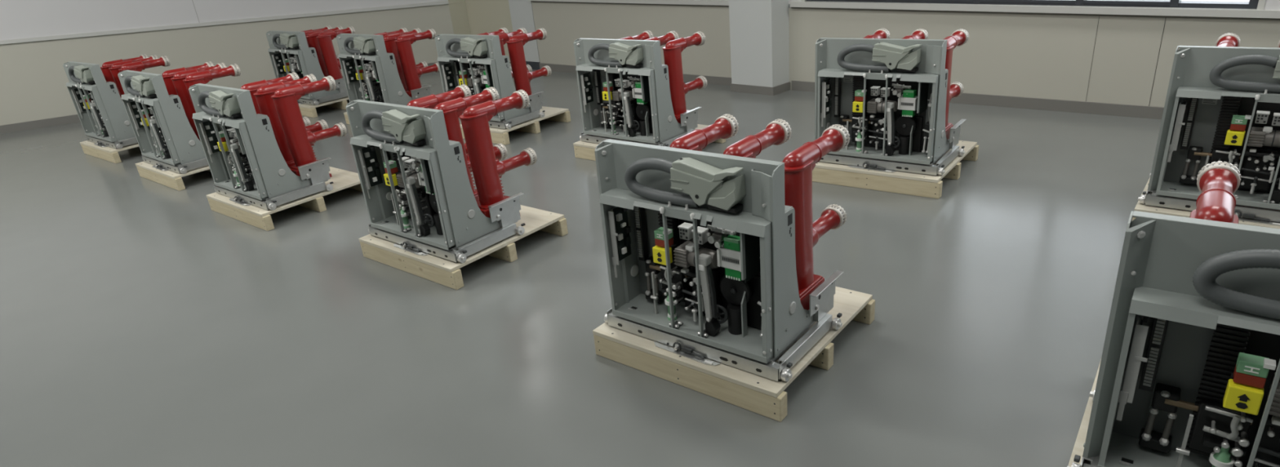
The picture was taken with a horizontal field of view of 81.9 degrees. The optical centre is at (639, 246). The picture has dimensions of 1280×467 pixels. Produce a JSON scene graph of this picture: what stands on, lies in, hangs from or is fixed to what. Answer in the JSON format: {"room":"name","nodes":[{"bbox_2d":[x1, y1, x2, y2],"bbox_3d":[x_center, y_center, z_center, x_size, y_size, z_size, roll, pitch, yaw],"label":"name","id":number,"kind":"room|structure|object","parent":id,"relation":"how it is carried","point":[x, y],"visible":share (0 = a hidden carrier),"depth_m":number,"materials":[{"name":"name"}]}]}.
{"room":"factory workshop","nodes":[
{"label":"factory workshop","id":0,"kind":"room"},
{"bbox_2d":[0,0,453,125],"bbox_3d":[-6.540,-2.787,7.014,9.000,3.400,0.200,-14,25,-18],"label":"wall","id":1,"kind":"structure","parent":0,"point":[33,78],"depth_m":7.75,"materials":[{"name":"beige paint"}]},
{"bbox_2d":[0,62,437,133],"bbox_3d":[-6.356,-1.237,7.586,9.000,0.082,0.014,-14,25,-18],"label":"baseboard","id":2,"kind":"structure","parent":1,"relation":"attached to","point":[25,126],"depth_m":7.63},
{"bbox_2d":[0,0,448,44],"bbox_3d":[-6.431,-1.999,7.257,9.000,0.298,0.042,-14,25,-18],"label":"trim","id":3,"kind":"structure","parent":1,"relation":"attached to","point":[325,13],"depth_m":7.89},
{"bbox_2d":[448,0,471,35],"bbox_3d":[-2.315,-3.821,8.458,0.100,3.400,0.256,12,29,35],"label":"wall","id":4,"kind":"structure","parent":0,"point":[458,11],"depth_m":8.89,"materials":[{"name":"beige paint"}]},
{"bbox_2d":[464,0,512,62],"bbox_3d":[-1.807,-3.828,8.364,0.844,3.400,0.100,8,27,28],"label":"door","id":5,"kind":"structure","parent":4,"relation":"in","point":[483,15],"depth_m":8.84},
{"bbox_2d":[508,0,539,62],"bbox_3d":[-1.274,-3.643,7.827,0.399,3.400,0.414,15,31,39],"label":"column","id":6,"kind":"structure","parent":0,"point":[522,15],"depth_m":8.17,"materials":[{"name":"white paint"}]},
{"bbox_2d":[0,0,1249,466],"bbox_3d":[-1.970,0.415,3.100,20.000,0.100,17.500,-5,24,0],"label":"floor","id":7,"kind":"structure","parent":0,"point":[143,323],"depth_m":2.94,"materials":[{"name":"grey concrete"}]},
{"bbox_2d":[80,140,139,163],"bbox_3d":[-4.296,-0.913,6.380,0.743,0.100,0.711,13,30,36],"label":"pallet","id":8,"kind":"object","parent":7,"relation":"on","point":[108,153],"visible":0.39,"depth_m":6.04,"materials":[{"name":"brown wood"}]},
{"bbox_2d":[62,53,170,149],"bbox_3d":[-4.335,-1.256,6.223,0.738,0.658,0.649,13,30,36],"label":"circuit breaker","id":9,"kind":"object","parent":8,"relation":"on","point":[99,105],"visible":0.78,"depth_m":6.00,"materials":[{"name":"grey plastic"}]},
{"bbox_2d":[83,69,94,84],"bbox_3d":[-4.391,-1.354,5.865,0.104,0.109,0.058,13,30,36],"label":"socket","id":10,"kind":"object","parent":9,"relation":"attached to","point":[88,78],"depth_m":5.84,"materials":[{"name":"plastic"}]},
{"bbox_2d":[135,161,210,191],"bbox_3d":[-3.222,-0.627,5.497,0.743,0.100,0.711,14,30,37],"label":"pallet","id":11,"kind":"object","parent":7,"relation":"on","point":[168,178],"visible":0.38,"depth_m":5.17,"materials":[{"name":"brown wood"}]},
{"bbox_2d":[117,61,240,173],"bbox_3d":[-3.262,-0.970,5.340,0.738,0.658,0.649,14,30,37],"label":"circuit breaker","id":12,"kind":"object","parent":11,"relation":"on","point":[160,108],"visible":0.84,"depth_m":5.14,"materials":[{"name":"grey plastic"}]},
{"bbox_2d":[142,80,156,97],"bbox_3d":[-3.324,-1.068,4.983,0.104,0.109,0.058,14,30,37],"label":"socket","id":13,"kind":"object","parent":12,"relation":"attached to","point":[148,89],"depth_m":4.96,"materials":[{"name":"plastic"}]},
{"bbox_2d":[205,166,362,231],"bbox_3d":[-2.166,-0.332,4.596,0.743,0.100,0.711,14,30,37],"label":"pallet","id":14,"kind":"object","parent":7,"relation":"on","point":[254,215],"visible":0.55,"depth_m":4.38,"materials":[{"name":"brown wood"}]},
{"bbox_2d":[188,71,346,209],"bbox_3d":[-2.205,-0.675,4.439,0.738,0.658,0.649,14,30,37],"label":"circuit breaker","id":15,"kind":"object","parent":14,"relation":"on","point":[256,141],"visible":1,"depth_m":4.28,"materials":[{"name":"grey plastic"}]},
{"bbox_2d":[226,128,235,137],"bbox_3d":[-2.365,-0.662,4.279,0.040,0.043,0.038,14,30,37],"label":"switch","id":16,"kind":"object","parent":15,"relation":"attached to","point":[229,131],"depth_m":4.26,"materials":[{"name":"grey plastic"}]},
{"bbox_2d":[223,97,240,118],"bbox_3d":[-2.266,-0.773,4.082,0.104,0.109,0.058,14,30,37],"label":"socket","id":17,"kind":"object","parent":15,"relation":"attached to","point":[231,106],"depth_m":4.05,"materials":[{"name":"plastic"}]},
{"bbox_2d":[231,129,237,138],"bbox_3d":[-2.325,-0.649,4.249,0.040,0.043,0.038,14,30,37],"label":"switch","id":18,"kind":"object","parent":15,"relation":"attached to","point":[233,131],"depth_m":4.24,"materials":[{"name":"grey plastic"}]},
{"bbox_2d":[343,111,349,124],"bbox_3d":[-2.101,-1.187,6.530,0.743,0.100,0.711,15,31,39],"label":"pallet","id":19,"kind":"object","parent":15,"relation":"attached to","point":[344,113],"visible":0.06,"depth_m":6.51,"materials":[{"name":"brown wood"}]},
{"bbox_2d":[336,27,439,105],"bbox_3d":[-2.140,-1.530,6.373,0.738,0.658,0.649,15,31,39],"label":"circuit breaker","id":20,"kind":"object","parent":19,"relation":"on","point":[382,68],"visible":0.85,"depth_m":6.20,"materials":[{"name":"grey plastic"}]},
{"bbox_2d":[363,40,375,54],"bbox_3d":[-2.214,-1.627,6.019,0.104,0.109,0.058,15,31,39],"label":"socket","id":21,"kind":"object","parent":20,"relation":"attached to","point":[369,47],"depth_m":5.99,"materials":[{"name":"plastic"}]},
{"bbox_2d":[298,96,348,117],"bbox_3d":[-3.118,-1.456,7.363,0.743,0.100,0.711,15,31,38],"label":"pallet","id":22,"kind":"object","parent":7,"relation":"on","point":[308,110],"visible":0.23,"depth_m":7.02,"materials":[{"name":"brown wood"}]},
{"bbox_2d":[266,25,355,105],"bbox_3d":[-3.158,-1.799,7.206,0.738,0.658,0.649,15,31,38],"label":"circuit breaker","id":23,"kind":"object","parent":22,"relation":"on","point":[306,52],"visible":0.64,"depth_m":7.02,"materials":[{"name":"grey plastic"}]},
{"bbox_2d":[288,36,298,48],"bbox_3d":[-3.225,-1.897,6.851,0.104,0.109,0.058,15,31,38],"label":"socket","id":24,"kind":"object","parent":23,"relation":"attached to","point":[293,43],"depth_m":6.82,"materials":[{"name":"plastic"}]},
{"bbox_2d":[358,204,568,289],"bbox_3d":[-0.876,-0.055,3.685,0.743,0.100,0.711,14,30,37],"label":"pallet","id":25,"kind":"object","parent":7,"relation":"on","point":[439,270],"visible":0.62,"depth_m":3.47,"materials":[{"name":"brown wood"}]},
{"bbox_2d":[346,84,537,262],"bbox_3d":[-0.915,-0.398,3.528,0.738,0.658,0.649,14,30,37],"label":"circuit breaker","id":26,"kind":"object","parent":25,"relation":"on","point":[415,166],"visible":1,"depth_m":3.37,"materials":[{"name":"grey plastic"}]},
{"bbox_2d":[397,156,409,168],"bbox_3d":[-1.075,-0.385,3.367,0.040,0.043,0.038,14,30,37],"label":"switch","id":27,"kind":"object","parent":26,"relation":"attached to","point":[404,158],"depth_m":3.35,"materials":[{"name":"grey plastic"}]},
{"bbox_2d":[404,159,417,170],"bbox_3d":[-1.034,-0.371,3.337,0.040,0.043,0.038,14,30,37],"label":"switch","id":28,"kind":"object","parent":26,"relation":"attached to","point":[407,162],"depth_m":3.33,"materials":[{"name":"grey plastic"}]},
{"bbox_2d":[403,119,426,146],"bbox_3d":[-0.976,-0.495,3.171,0.104,0.109,0.058,14,30,37],"label":"socket","id":29,"kind":"object","parent":26,"relation":"attached to","point":[414,130],"depth_m":3.15,"materials":[{"name":"plastic"}]},
{"bbox_2d":[459,106,570,145],"bbox_3d":[-1.065,-0.990,5.856,0.743,0.100,0.711,13,30,36],"label":"pallet","id":30,"kind":"object","parent":7,"relation":"on","point":[499,135],"visible":0.38,"depth_m":5.65,"materials":[{"name":"brown wood"}]},
{"bbox_2d":[434,27,551,128],"bbox_3d":[-1.104,-1.332,5.699,0.738,0.658,0.649,13,30,36],"label":"circuit breaker","id":31,"kind":"object","parent":30,"relation":"on","point":[479,62],"visible":0.81,"depth_m":5.50,"materials":[{"name":"grey plastic"}]},
{"bbox_2d":[472,68,479,75],"bbox_3d":[-1.220,-1.305,5.506,0.040,0.043,0.038,13,30,36],"label":"switch","id":32,"kind":"object","parent":31,"relation":"attached to","point":[474,70],"depth_m":5.49,"materials":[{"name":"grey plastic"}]},
{"bbox_2d":[473,41,488,57],"bbox_3d":[-1.159,-1.430,5.341,0.104,0.109,0.058,13,30,36],"label":"socket","id":33,"kind":"object","parent":31,"relation":"attached to","point":[480,48],"depth_m":5.32,"materials":[{"name":"plastic"}]},
{"bbox_2d":[573,124,725,160],"bbox_3d":[0.069,-0.702,4.955,0.743,0.100,0.711,14,30,38],"label":"pallet","id":34,"kind":"object","parent":7,"relation":"on","point":[583,149],"visible":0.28,"depth_m":4.89,"materials":[{"name":"brown wood"}]},
{"bbox_2d":[573,30,707,146],"bbox_3d":[0.029,-1.045,4.798,0.738,0.658,0.649,14,30,38],"label":"circuit breaker","id":35,"kind":"object","parent":34,"relation":"on","point":[626,93],"visible":0.98,"depth_m":4.63,"materials":[{"name":"grey plastic"}]},
{"bbox_2d":[614,78,622,86],"bbox_3d":[-0.132,-1.032,4.640,0.040,0.043,0.038,14,30,38],"label":"switch","id":36,"kind":"object","parent":35,"relation":"attached to","point":[617,81],"depth_m":4.63,"materials":[{"name":"grey plastic"}]},
{"bbox_2d":[622,80,629,88],"bbox_3d":[-0.092,-1.019,4.610,0.040,0.043,0.038,14,30,38],"label":"switch","id":37,"kind":"object","parent":35,"relation":"attached to","point":[625,85],"depth_m":4.60,"materials":[{"name":"grey plastic"}]},
{"bbox_2d":[626,47,644,66],"bbox_3d":[-0.035,-1.142,4.442,0.104,0.109,0.058,14,30,38],"label":"socket","id":38,"kind":"object","parent":35,"relation":"attached to","point":[634,55],"depth_m":4.42,"materials":[{"name":"plastic"}]},
{"bbox_2d":[592,286,875,422],"bbox_3d":[0.346,0.281,2.655,0.743,0.100,0.711,13,30,37],"label":"pallet","id":39,"kind":"object","parent":7,"relation":"on","point":[766,397],"visible":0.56,"depth_m":2.41,"materials":[{"name":"brown wood"}]},
{"bbox_2d":[594,114,849,382],"bbox_3d":[0.306,-0.062,2.498,0.738,0.658,0.649,13,30,37],"label":"circuit breaker","id":40,"kind":"object","parent":39,"relation":"on","point":[709,255],"visible":1,"depth_m":2.33,"materials":[{"name":"grey paint"}]},
{"bbox_2d":[677,222,693,239],"bbox_3d":[0.148,-0.049,2.337,0.040,0.043,0.038,13,30,37],"label":"switch","id":41,"kind":"object","parent":40,"relation":"attached to","point":[686,229],"depth_m":2.32,"materials":[{"name":"grey plastic"}]},
{"bbox_2d":[691,226,708,244],"bbox_3d":[0.189,-0.035,2.307,0.040,0.043,0.038,13,30,37],"label":"switch","id":42,"kind":"object","parent":40,"relation":"attached to","point":[703,237],"depth_m":2.30,"materials":[{"name":"grey plastic"}]},
{"bbox_2d":[707,173,746,213],"bbox_3d":[0.248,-0.160,2.141,0.104,0.109,0.058,13,30,37],"label":"plug","id":43,"kind":"object","parent":40,"relation":"attached to","point":[726,193],"depth_m":2.12,"materials":[{"name":"grey plastic"}]},
{"bbox_2d":[812,140,978,199],"bbox_3d":[1.421,-0.484,4.166,0.743,0.100,0.711,13,29,35],"label":"pallet","id":44,"kind":"object","parent":7,"relation":"on","point":[898,182],"visible":0.43,"depth_m":3.91,"materials":[{"name":"brown wood"}]},
{"bbox_2d":[814,28,968,175],"bbox_3d":[1.382,-0.827,4.009,0.738,0.658,0.649,13,29,35],"label":"circuit breaker","id":45,"kind":"object","parent":44,"relation":"on","point":[892,98],"visible":0.94,"depth_m":3.84,"materials":[{"name":"grey plastic"}]},
{"bbox_2d":[870,85,880,96],"bbox_3d":[1.227,-0.812,3.844,0.040,0.043,0.038,13,29,35],"label":"switch","id":46,"kind":"object","parent":45,"relation":"attached to","point":[875,91],"depth_m":3.83,"materials":[{"name":"grey plastic"}]},
{"bbox_2d":[880,87,890,97],"bbox_3d":[1.268,-0.799,3.815,0.040,0.043,0.038,13,29,35],"label":"switch","id":47,"kind":"object","parent":45,"relation":"attached to","point":[882,90],"depth_m":3.81,"materials":[{"name":"grey plastic"}]},
{"bbox_2d":[896,48,920,71],"bbox_3d":[1.330,-0.924,3.651,0.104,0.109,0.058,13,29,35],"label":"socket","id":48,"kind":"object","parent":45,"relation":"attached to","point":[908,60],"depth_m":3.63,"materials":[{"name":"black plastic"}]},
{"bbox_2d":[1067,359,1101,466],"bbox_3d":[1.490,0.556,1.781,0.743,0.100,0.711,12,29,35],"label":"pallet","id":49,"kind":"object","parent":7,"relation":"on","point":[1078,447],"visible":0.07,"depth_m":1.91,"materials":[{"name":"brown wood"}]},
{"bbox_2d":[1066,160,1279,466],"bbox_3d":[1.451,0.213,1.624,0.738,0.658,0.649,12,29,35],"label":"circuit breaker","id":50,"kind":"object","parent":49,"relation":"on","point":[1188,375],"visible":1,"depth_m":1.56,"materials":[{"name":"grey plastic"}]},
{"bbox_2d":[1132,177,1279,228],"bbox_3d":[2.634,-0.177,3.205,0.743,0.100,0.711,14,30,37],"label":"pallet","id":51,"kind":"object","parent":7,"relation":"on","point":[1139,207],"visible":0.14,"depth_m":3.11,"materials":[{"name":"brown wood"}]},
{"bbox_2d":[1137,32,1279,226],"bbox_3d":[2.595,-0.520,3.048,0.738,0.658,0.649,14,30,37],"label":"circuit breaker","id":52,"kind":"object","parent":51,"relation":"on","point":[1222,103],"visible":0.91,"depth_m":2.97,"materials":[{"name":"grey plastic"}]},
{"bbox_2d":[1254,110,1270,124],"bbox_3d":[2.435,-0.507,2.887,0.040,0.043,0.038,14,30,37],"label":"switch","id":53,"kind":"object","parent":52,"relation":"attached to","point":[1262,117],"depth_m":2.88,"materials":[{"name":"grey plastic"}]},
{"bbox_2d":[1271,112,1279,125],"bbox_3d":[2.476,-0.493,2.857,0.040,0.043,0.038,14,30,37],"label":"switch","id":54,"kind":"object","parent":52,"relation":"attached to","point":[1276,120],"depth_m":2.85,"materials":[{"name":"grey plastic"}]},
{"bbox_2d":[728,0,790,87],"bbox_3d":[0.885,-2.895,5.656,0.450,3.400,0.249,16,31,40],"label":"column","id":55,"kind":"structure","parent":0,"point":[759,29],"depth_m":6.07,"materials":[{"name":"white paint"}]},
{"bbox_2d":[730,81,790,95],"bbox_3d":[1.029,-1.375,6.323,0.472,0.068,0.261,16,31,40],"label":"baseboard","id":56,"kind":"structure","parent":55,"relation":"attached to","point":[784,87],"depth_m":6.21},
{"bbox_2d":[531,0,1279,106],"bbox_3d":[2.423,-2.589,4.627,9.560,3.400,0.202,15,31,39],"label":"wall","id":57,"kind":"structure","parent":0,"point":[1042,56],"depth_m":5.10,"materials":[{"name":"beige paint"}]},
{"bbox_2d":[525,61,539,70],"bbox_3d":[-1.131,-2.131,8.491,0.416,0.085,0.431,15,31,39],"label":"baseboard","id":58,"kind":"structure","parent":57,"relation":"attached to","point":[535,65],"depth_m":8.28,"materials":[{"name":"grey"}]},
{"bbox_2d":[528,0,728,7],"bbox_3d":[-0.014,-2.366,7.080,2.910,0.113,0.235,15,31,39],"label":"trim","id":59,"kind":"structure","parent":57,"relation":"attached to","point":[725,3],"depth_m":6.83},
{"bbox_2d":[538,62,731,85],"bbox_3d":[-0.013,-1.709,7.294,2.910,0.080,0.014,15,31,39],"label":"baseboard","id":60,"kind":"structure","parent":57,"relation":"attached to","point":[554,68],"depth_m":6.91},
{"bbox_2d":[791,80,1164,119],"bbox_3d":[3.695,-0.717,4.231,6.390,0.080,0.014,15,31,39],"label":"baseboard","id":61,"kind":"structure","parent":57,"relation":"attached to","point":[1060,105],"depth_m":4.97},
{"bbox_2d":[801,0,1266,9],"bbox_3d":[2.357,-2.695,4.630,2.892,2.298,0.208,15,31,39],"label":"window","id":62,"kind":"structure","parent":57,"relation":"in","point":[1251,4],"depth_m":4.61,"materials":[{"name":"grey"}]},
{"bbox_2d":[790,1,1279,20],"bbox_3d":[3.702,-1.283,4.057,6.390,0.184,0.235,15,31,39],"label":"window sill","id":63,"kind":"structure","parent":57,"relation":"attached to","point":[1125,11],"depth_m":4.75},
{"bbox_2d":[1085,16,1165,106],"bbox_3d":[3.818,-0.959,3.992,2.410,0.551,0.002,15,31,39],"label":"trim","id":64,"kind":"structure","parent":57,"relation":"attached to","point":[1099,16],"depth_m":4.63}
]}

